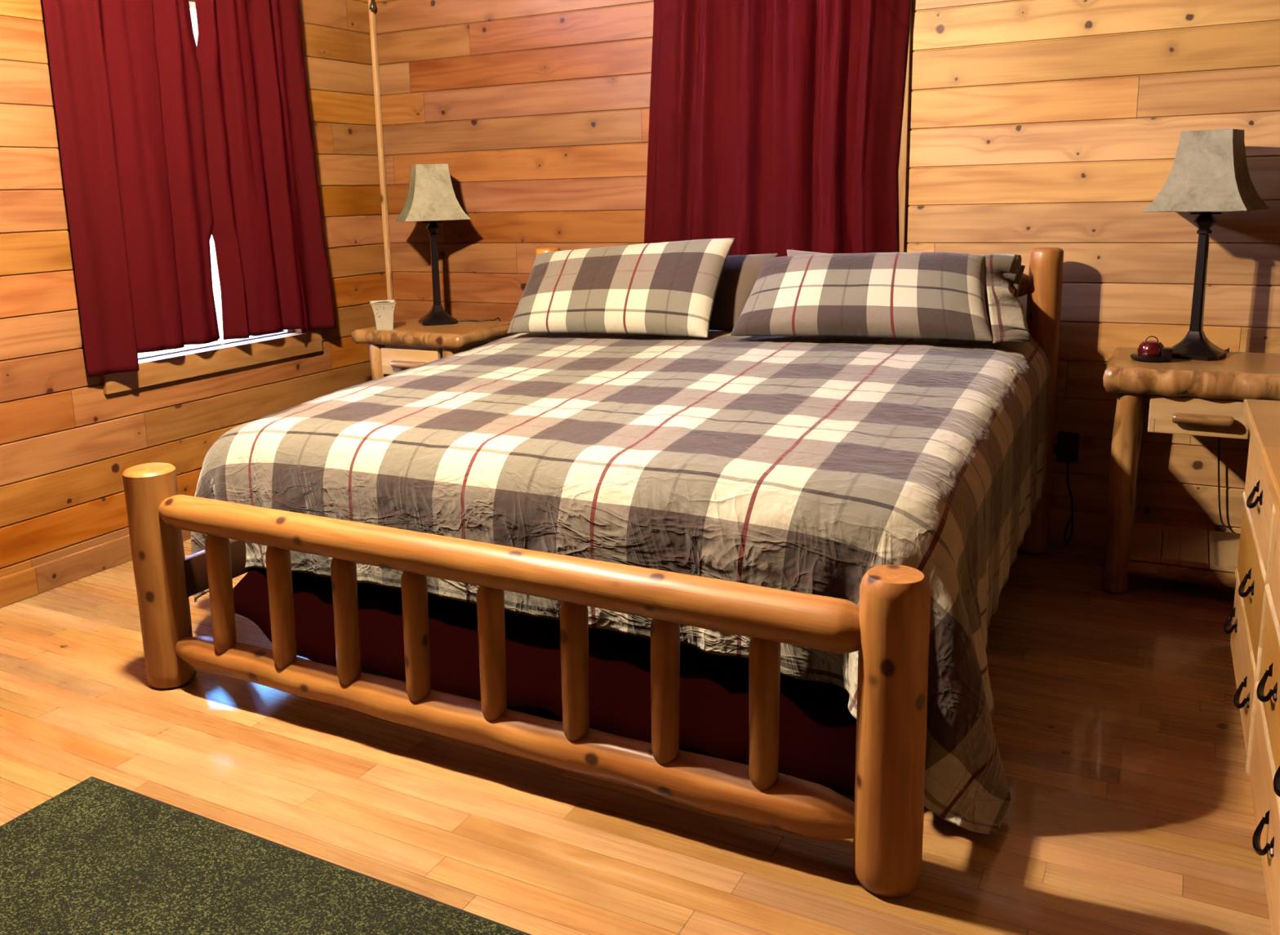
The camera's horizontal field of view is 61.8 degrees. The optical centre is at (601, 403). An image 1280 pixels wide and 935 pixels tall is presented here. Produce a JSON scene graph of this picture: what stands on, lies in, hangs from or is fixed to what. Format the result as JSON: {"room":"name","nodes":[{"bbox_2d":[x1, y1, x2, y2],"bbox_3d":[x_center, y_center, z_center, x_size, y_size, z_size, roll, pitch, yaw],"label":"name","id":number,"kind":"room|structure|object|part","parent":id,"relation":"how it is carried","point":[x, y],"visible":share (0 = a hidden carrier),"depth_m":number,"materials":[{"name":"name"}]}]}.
{"room":"cabin bedroom","nodes":[
{"label":"cabin bedroom","id":0,"kind":"room"},
{"bbox_2d":[0,0,389,577],"bbox_3d":[-2.468,-0.634,2.892,0.120,2.950,5.600,5,13,28],"label":"wall","id":1,"kind":"structure","parent":0,"point":[67,445],"depth_m":3.96,"materials":[{"name":"brown wood"}]},
{"bbox_2d":[0,529,191,608],"bbox_3d":[-2.370,0.768,3.139,0.018,0.100,5.600,5,13,28],"label":"baseboard","id":2,"kind":"structure","parent":1,"relation":"attached to","point":[27,583],"depth_m":3.88,"materials":[{"name":"brown wood"}]},
{"bbox_2d":[102,330,322,394],"bbox_3d":[-1.577,-0.187,4.471,0.020,0.095,1.148,5,13,28],"label":"trim","id":3,"kind":"structure","parent":1,"relation":"attached to","point":[164,370],"depth_m":4.40,"materials":[{"name":"brown wood"}]},
{"bbox_2d":[137,0,302,362],"bbox_3d":[-1.662,-0.925,4.349,0.118,1.412,0.980,5,13,28],"label":"window","id":4,"kind":"structure","parent":1,"relation":"in","point":[192,2],"depth_m":4.48,"materials":[{"name":"white wood"}]},
{"bbox_3d":[-1.669,-0.907,4.357,0.004,1.350,0.880,5,13,28],"label":"pane","id":5,"kind":"part","parent":4,"relation":"part of","materials":[{"name":"clear glass"}]},
{"bbox_2d":[307,328,320,332],"bbox_3d":[-1.346,-1.066,4.768,0.020,1.498,0.093,5,13,28],"label":"trim","id":6,"kind":"structure","parent":1,"relation":"attached to","point":[315,330],"depth_m":4.91,"materials":[{"name":"brown wood"}]},
{"bbox_2d":[368,0,375,11],"bbox_3d":[-1.083,-1.919,5.066,0.029,0.121,0.063,-2,11,-2],"label":"hook","id":7,"kind":"object","parent":1,"relation":"attached to","point":[372,6],"visible":1,"depth_m":5.05,"materials":[{"name":"silver metal"}]},
{"bbox_3d":[-1.612,-1.727,4.114,0.076,0.015,1.332,5,13,28],"label":"curtain rod","id":8,"kind":"object","parent":1,"relation":"attached to","visible":0},
{"bbox_2d":[42,0,220,377],"bbox_3d":[-1.706,-0.923,4.013,0.067,1.563,0.669,4,13,27],"label":"curtain","id":9,"kind":"object","parent":8,"relation":"hanging from","point":[126,78],"visible":1,"depth_m":3.96,"materials":[{"name":"red fabric"}]},
{"bbox_2d":[195,0,336,339],"bbox_3d":[-1.411,-1.051,4.542,0.076,1.535,0.698,5,13,28],"label":"curtain","id":10,"kind":"object","parent":8,"relation":"hanging from","point":[267,231],"visible":1,"depth_m":4.51,"materials":[{"name":"red fabric"}]},
{"bbox_2d":[0,538,1271,934],"bbox_3d":[-0.090,1.050,1.936,5.440,0.100,5.840,5,13,28],"label":"floor","id":11,"kind":"structure","parent":0,"point":[1117,723],"depth_m":2.46,"materials":[{"name":"brown wood"}]},
{"bbox_2d":[0,776,531,934],"bbox_3d":[-0.479,1.083,1.536,2.302,0.012,1.129,5,13,28],"label":"rug","id":12,"kind":"object","parent":11,"relation":"on","point":[98,856],"visible":1,"depth_m":2.15,"materials":[{"name":"green carpet"}]},
{"bbox_2d":[351,317,517,379],"bbox_3d":[-0.748,0.014,5.005,0.624,0.762,0.498,5,13,28],"label":"nightstand","id":13,"kind":"object","parent":11,"relation":"on","point":[410,344],"visible":0.22,"depth_m":4.79,"materials":[{"name":"brown wood"}]},
{"bbox_3d":[-1.017,0.058,4.959,0.084,0.707,0.089,5,13,28],"label":"leg","id":14,"kind":"part","parent":13,"relation":"part of","materials":[{"name":"brown wood"}]},
{"bbox_2d":[369,299,396,329],"bbox_3d":[-0.986,-0.401,4.849,0.116,0.125,0.116,-4,12,-13],"label":"flower pot","id":15,"kind":"object","parent":13,"relation":"on","point":[383,310],"visible":1,"depth_m":4.81,"materials":[{"name":"white ceramic"}]},
{"bbox_3d":[-0.857,-0.174,4.760,0.192,0.034,0.035,5,13,28],"label":"drawer pull","id":16,"kind":"part","parent":13,"relation":"part of","materials":[{"name":"brown wood"}]},
{"bbox_3d":[-0.852,-0.185,4.792,0.320,0.120,0.024,5,13,28],"label":"drawer","id":17,"kind":"part","parent":13,"relation":"part of","materials":[{"name":"brown wood"}]},
{"bbox_2d":[395,163,500,325],"bbox_3d":[-0.698,-0.428,5.043,0.443,1.370,0.297,-5,12,-18],"label":"table lamp","id":18,"kind":"object","parent":13,"relation":"on","point":[431,196],"depth_m":4.84,"materials":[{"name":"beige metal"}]},
{"bbox_3d":[-0.782,-0.970,4.911,0.297,0.251,0.297,-5,12,-18],"label":"lamp shade","id":19,"kind":"part","parent":18,"relation":"part of","materials":[{"name":"beige fabric"}]},
{"bbox_3d":[-0.774,-0.679,4.969,0.055,0.448,0.055,-5,12,-18],"label":"lamp stem","id":20,"kind":"part","parent":18,"relation":"part of","materials":[{"name":"black metal"}]},
{"bbox_3d":[-0.569,-0.082,5.113,0.214,0.657,0.037,-2,11,-2],"label":"lamp cord","id":21,"kind":"part","parent":18,"relation":"part of","materials":[{"name":"black plastic"}]},
{"bbox_3d":[-0.655,0.087,4.767,0.082,0.707,0.082,-2,11,-1],"label":"leg","id":22,"kind":"part","parent":13,"relation":"part of","materials":[{"name":"brown wood"}]},
{"bbox_2d":[122,246,1063,897],"bbox_3d":[0.162,0.126,3.422,2.188,1.114,2.296,5,13,28],"label":"bed","id":23,"kind":"object","parent":11,"relation":"on","point":[889,630],"visible":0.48,"depth_m":2.37,"materials":[{"name":"brown wood"}]},
{"bbox_3d":[-1.245,0.487,3.023,0.137,0.637,0.137,5,13,28],"label":"post","id":24,"kind":"part","parent":23,"relation":"part of","materials":[{"name":"brown wood"}]},
{"bbox_3d":[-0.690,0.303,3.937,0.028,0.110,2.107,5,13,28],"label":"rail","id":25,"kind":"part","parent":23,"relation":"part of","materials":[{"name":"brown wood"}]},
{"bbox_3d":[-0.347,0.362,2.498,1.986,0.105,0.106,5,13,28],"label":"rail","id":26,"kind":"part","parent":23,"relation":"part of","materials":[{"name":"brown wood"}]},
{"bbox_3d":[-0.337,0.758,2.578,1.986,0.110,0.108,5,13,28],"label":"rail","id":27,"kind":"part","parent":23,"relation":"part of","materials":[{"name":"brown wood"}]},
{"bbox_3d":[-0.219,-0.146,4.840,0.116,1.112,0.116,5,13,28],"label":"post","id":28,"kind":"part","parent":23,"relation":"part of","materials":[{"name":"brown wood"}]},
{"bbox_2d":[191,329,1050,834],"bbox_3d":[0.159,0.233,3.554,2.540,0.798,2.044,5,13,28],"label":"comforter","id":29,"kind":"object","parent":23,"relation":"on","point":[807,464],"visible":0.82,"depth_m":2.82,"materials":[{"name":"multicoloured fabric"}]},
{"bbox_2d":[506,238,734,337],"bbox_3d":[0.057,-0.464,4.255,0.907,0.370,0.305,5,13,28],"label":"pillow","id":30,"kind":"object","parent":29,"relation":"on","point":[665,288],"visible":1,"depth_m":4.15,"materials":[{"name":"multicoloured fabric"}]},
{"bbox_2d":[708,253,777,331],"bbox_3d":[0.264,-0.460,4.335,0.885,0.290,0.187,5,13,28],"label":"pillow","id":31,"kind":"object","parent":29,"relation":"on","point":[740,273],"visible":0.15,"depth_m":4.17,"materials":[{"name":"beige fabric"}]},
{"bbox_2d":[730,252,1032,343],"bbox_3d":[1.009,-0.392,3.812,1.016,0.292,0.433,5,13,28],"label":"pillow","id":32,"kind":"object","parent":29,"relation":"on","point":[931,295],"visible":1,"depth_m":3.68,"materials":[{"name":"fabric"}]},
{"bbox_2d":[786,249,1025,333],"bbox_3d":[1.077,-0.406,3.921,0.872,0.305,0.150,5,13,28],"label":"pillow","id":33,"kind":"object","parent":29,"relation":"on","point":[790,252],"visible":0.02,"depth_m":3.75,"materials":[{"name":"grey fabric"}]},
{"bbox_3d":[0.557,0.631,2.056,0.132,0.640,0.133,5,13,28],"label":"post","id":34,"kind":"part","parent":23,"relation":"part of","materials":[{"name":"brown wood"}]},
{"bbox_3d":[0.671,-0.487,4.273,1.991,0.091,0.092,4,13,28],"label":"headboard rail","id":35,"kind":"part","parent":23,"relation":"part of","materials":[{"name":"brown wood"}]},
{"bbox_3d":[1.583,-0.002,3.872,0.120,1.114,0.121,5,13,28],"label":"post","id":36,"kind":"part","parent":23,"relation":"part of","materials":[{"name":"brown wood"}]},
{"bbox_3d":[0.236,0.407,3.627,1.885,0.240,1.715,5,13,28],"label":"box spring","id":37,"kind":"object","parent":23,"relation":"in","visible":0},
{"bbox_2d":[232,567,856,796],"bbox_3d":[0.180,0.452,3.526,1.981,0.307,1.990,5,13,28],"label":"bed skirt","id":38,"kind":"object","parent":37,"relation":"hanging from","point":[817,729],"visible":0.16,"depth_m":2.67,"materials":[{"name":"red fabric"}]},
{"bbox_2d":[1101,346,1279,593],"bbox_3d":[2.017,0.237,3.519,0.685,0.762,0.500,5,13,28],"label":"nightstand","id":39,"kind":"object","parent":11,"relation":"on","point":[1188,397],"visible":0.9,"depth_m":3.43,"materials":[{"name":"brown wood"}]},
{"bbox_3d":[1.705,0.287,3.504,0.083,0.687,0.082,5,13,28],"label":"leg","id":40,"kind":"part","parent":39,"relation":"part of","materials":[{"name":"brown wood"}]},
{"bbox_3d":[1.876,0.221,3.809,0.084,0.687,0.084,5,13,28],"label":"leg","id":41,"kind":"part","parent":39,"relation":"part of","materials":[{"name":"brown wood"}]},
{"bbox_2d":[1129,352,1168,362],"bbox_3d":[1.801,-0.153,3.503,0.124,0.020,0.124,5,13,28],"label":"tray","id":42,"kind":"object","parent":39,"relation":"on","point":[1143,357],"depth_m":3.46,"materials":[{"name":"black metal"}]},
{"bbox_2d":[1129,335,1173,362],"bbox_3d":[1.800,-0.182,3.498,0.124,0.080,0.124,5,13,28],"label":"trinket","id":43,"kind":"object","parent":39,"relation":"on","point":[1153,351],"visible":1,"depth_m":3.46,"materials":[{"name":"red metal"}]},
{"bbox_3d":[1.800,-0.183,3.497,0.080,0.046,0.080,5,13,28],"label":"lid","id":44,"kind":"part","parent":43,"relation":"part of","materials":[{"name":"red ceramic"}]},
{"bbox_3d":[1.951,0.557,3.439,0.490,0.062,0.061,5,13,28],"label":"shelf rail","id":45,"kind":"part","parent":39,"relation":"part of","materials":[{"name":"brown wood"}]},
{"bbox_3d":[2.116,0.493,3.735,0.490,0.062,0.061,5,13,28],"label":"shelf rail","id":46,"kind":"part","parent":39,"relation":"part of","materials":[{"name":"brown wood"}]},
{"bbox_2d":[1129,522,1240,572],"bbox_3d":[2.032,0.486,3.579,0.547,0.020,0.375,5,13,28],"label":"shelf","id":47,"kind":"object","parent":39,"relation":"attached to","point":[1184,549],"depth_m":3.55,"materials":[{"name":"brown wood"}]},
{"bbox_3d":[1.863,0.039,3.336,0.275,0.120,0.024,5,13,28],"label":"drawer","id":48,"kind":"part","parent":39,"relation":"part of","materials":[{"name":"brown wood"}]},
{"bbox_3d":[1.859,0.050,3.304,0.165,0.035,0.035,5,13,28],"label":"drawer pull","id":49,"kind":"part","parent":39,"relation":"part of","materials":[{"name":"brown wood"}]},
{"bbox_2d":[1142,128,1269,528],"bbox_3d":[1.995,-0.215,3.573,0.297,1.353,0.366,9,15,42],"label":"table lamp","id":50,"kind":"object","parent":39,"relation":"on","point":[1209,172],"depth_m":3.40,"materials":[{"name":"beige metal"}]},
{"bbox_3d":[1.965,-0.458,3.498,0.055,0.448,0.055,9,15,42],"label":"lamp stem","id":51,"kind":"part","parent":50,"relation":"part of","materials":[{"name":"black metal"}]},
{"bbox_2d":[1190,212,1222,213],"bbox_3d":[1.961,-0.617,3.466,0.090,0.006,0.006,9,15,42],"label":"switch","id":52,"kind":"object","parent":50,"relation":"attached to","point":[1190,212],"depth_m":3.46,"materials":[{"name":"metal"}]},
{"bbox_3d":[1.957,-0.749,3.440,0.297,0.251,0.297,9,15,42],"label":"lamp shade","id":53,"kind":"part","parent":50,"relation":"part of","materials":[{"name":"beige fabric"}]},
{"bbox_3d":[2.111,0.127,3.679,0.152,0.634,0.067,-6,12,-19],"label":"lamp cord","id":54,"kind":"part","parent":50,"relation":"part of","materials":[{"name":"black plastic"}]},
{"bbox_2d":[1223,399,1279,934],"bbox_3d":[1.446,0.589,1.859,0.510,0.752,2.350,4,13,27],"label":"dresser","id":55,"kind":"object","parent":11,"relation":"on","point":[1255,630],"visible":1,"depth_m":2.31,"materials":[{"name":"brown wood"}]},
{"bbox_3d":[1.698,0.589,2.882,0.032,0.057,0.131,4,13,27],"label":"drawer pull","id":56,"kind":"part","parent":55,"relation":"part of","materials":[{"name":"metal"}]},
{"bbox_3d":[1.488,0.675,2.482,0.032,0.057,0.131,4,13,27],"label":"drawer pull","id":57,"kind":"part","parent":55,"relation":"part of","materials":[{"name":"metal"}]},
{"bbox_3d":[1.604,0.641,2.655,0.024,0.200,0.720,4,13,27],"label":"drawer","id":58,"kind":"part","parent":55,"relation":"part of","materials":[{"name":"brown wood"}]},
{"bbox_3d":[1.546,0.433,2.560,0.032,0.057,0.131,4,13,27],"label":"drawer pull","id":59,"kind":"part","parent":55,"relation":"part of","materials":[{"name":"metal"}]},
{"bbox_3d":[1.598,0.425,2.612,0.024,0.200,0.720,4,13,27],"label":"drawer","id":60,"kind":"part","parent":55,"relation":"part of","materials":[{"name":"brown wood"}]},
{"bbox_3d":[1.545,0.218,2.526,0.032,0.057,0.131,4,13,27],"label":"drawer pull","id":61,"kind":"part","parent":55,"relation":"part of","materials":[{"name":"metal"}]},
{"bbox_3d":[1.253,0.674,1.979,0.027,0.026,2.270,6,13,27],"label":"pole moulding","id":62,"kind":"part","parent":55,"relation":"part of","materials":[{"name":"brown wood"}]},
{"bbox_3d":[1.593,0.212,2.569,0.024,0.195,0.720,4,13,27],"label":"drawer","id":63,"kind":"part","parent":55,"relation":"part of","materials":[{"name":"brown wood"}]},
{"bbox_3d":[1.420,0.498,2.284,0.027,0.645,0.027,5,13,28],"label":"pole moulding","id":64,"kind":"part","parent":55,"relation":"part of","materials":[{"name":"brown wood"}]},
{"bbox_3d":[1.247,0.458,1.935,0.027,0.026,2.270,6,13,27],"label":"pole moulding","id":65,"kind":"part","parent":55,"relation":"part of","materials":[{"name":"brown wood"}]},
{"bbox_3d":[1.210,0.788,1.951,0.032,0.057,0.131,4,13,27],"label":"drawer pull","id":66,"kind":"part","parent":55,"relation":"part of","materials":[{"name":"metal"}]},
{"bbox_3d":[1.248,0.786,1.977,0.024,0.200,0.760,4,13,27],"label":"drawer","id":67,"kind":"part","parent":55,"relation":"part of","materials":[{"name":"brown wood"}]},
{"bbox_3d":[1.281,0.541,2.056,0.032,0.057,0.131,4,13,27],"label":"drawer pull","id":68,"kind":"part","parent":55,"relation":"part of","materials":[{"name":"metal"}]},
{"bbox_3d":[1.242,0.571,1.933,0.024,0.200,0.760,4,13,27],"label":"drawer","id":69,"kind":"part","parent":55,"relation":"part of","materials":[{"name":"brown wood"}]},
{"bbox_3d":[1.236,0.357,1.891,0.024,0.195,0.760,4,13,27],"label":"drawer","id":70,"kind":"part","parent":55,"relation":"part of","materials":[{"name":"brown wood"}]},
{"bbox_3d":[1.117,0.608,1.743,0.032,0.057,0.131,4,13,27],"label":"drawer pull","id":71,"kind":"part","parent":55,"relation":"part of","materials":[{"name":"metal"}]},
{"bbox_2d":[374,0,1279,533],"bbox_3d":[1.233,-0.974,4.096,5.200,2.950,0.120,5,13,28],"label":"wall","id":72,"kind":"structure","parent":0,"point":[1033,124],"depth_m":3.92,"materials":[{"name":"brown wood"}]},
{"bbox_2d":[368,0,395,322],"bbox_3d":[-1.077,-1.192,5.244,0.026,2.850,0.026,5,13,28],"label":"trim","id":73,"kind":"structure","parent":72,"relation":"attached to","point":[372,23],"depth_m":5.23,"materials":[{"name":"brown wood"}]},
{"bbox_2d":[897,0,911,252],"bbox_3d":[1.124,-1.016,4.065,0.082,2.850,0.020,5,13,28],"label":"trim","id":74,"kind":"structure","parent":72,"relation":"attached to","point":[903,148],"depth_m":4.06,"materials":[{"name":"brown wood"}]},
{"bbox_2d":[1055,431,1079,462],"bbox_3d":[1.733,0.165,3.974,0.076,0.116,0.034,5,13,28],"label":"wall outlet","id":75,"kind":"object","parent":72,"relation":"attached to","point":[1069,441],"visible":0.97,"depth_m":3.98,"materials":[{"name":"black plastic"}]},
{"bbox_2d":[1064,448,1073,544],"bbox_3d":[1.734,0.348,3.970,0.020,0.359,0.051,-8,13,-28],"label":"power cord","id":76,"kind":"object","parent":75,"relation":"hanging from","point":[1067,455],"visible":1,"depth_m":3.96,"materials":[{"name":"black plastic"}]},
{"bbox_2d":[1048,515,1208,560],"bbox_3d":[1.245,0.437,4.312,5.182,0.100,0.018,5,13,28],"label":"baseboard","id":77,"kind":"structure","parent":72,"relation":"attached to","point":[1086,532],"depth_m":4.01,"materials":[{"name":"brown wood"}]},
{"bbox_3d":[0.664,-1.790,4.122,1.192,0.015,0.076,5,13,28],"label":"curtain rod","id":78,"kind":"object","parent":72,"relation":"attached to","visible":0},
{"bbox_2d":[644,0,770,255],"bbox_3d":[0.414,-1.088,4.393,0.599,1.500,0.061,5,13,28],"label":"curtain","id":79,"kind":"object","parent":78,"relation":"hanging from","point":[708,153],"visible":0.76,"depth_m":4.36,"materials":[{"name":"red fabric"}]},
{"bbox_2d":[768,0,911,257],"bbox_3d":[0.898,-1.045,4.116,0.536,1.500,0.071,4,13,26],"label":"curtain","id":80,"kind":"object","parent":78,"relation":"hanging from","point":[837,67],"visible":0.7,"depth_m":4.11,"materials":[{"name":"red fabric"}]}
]}

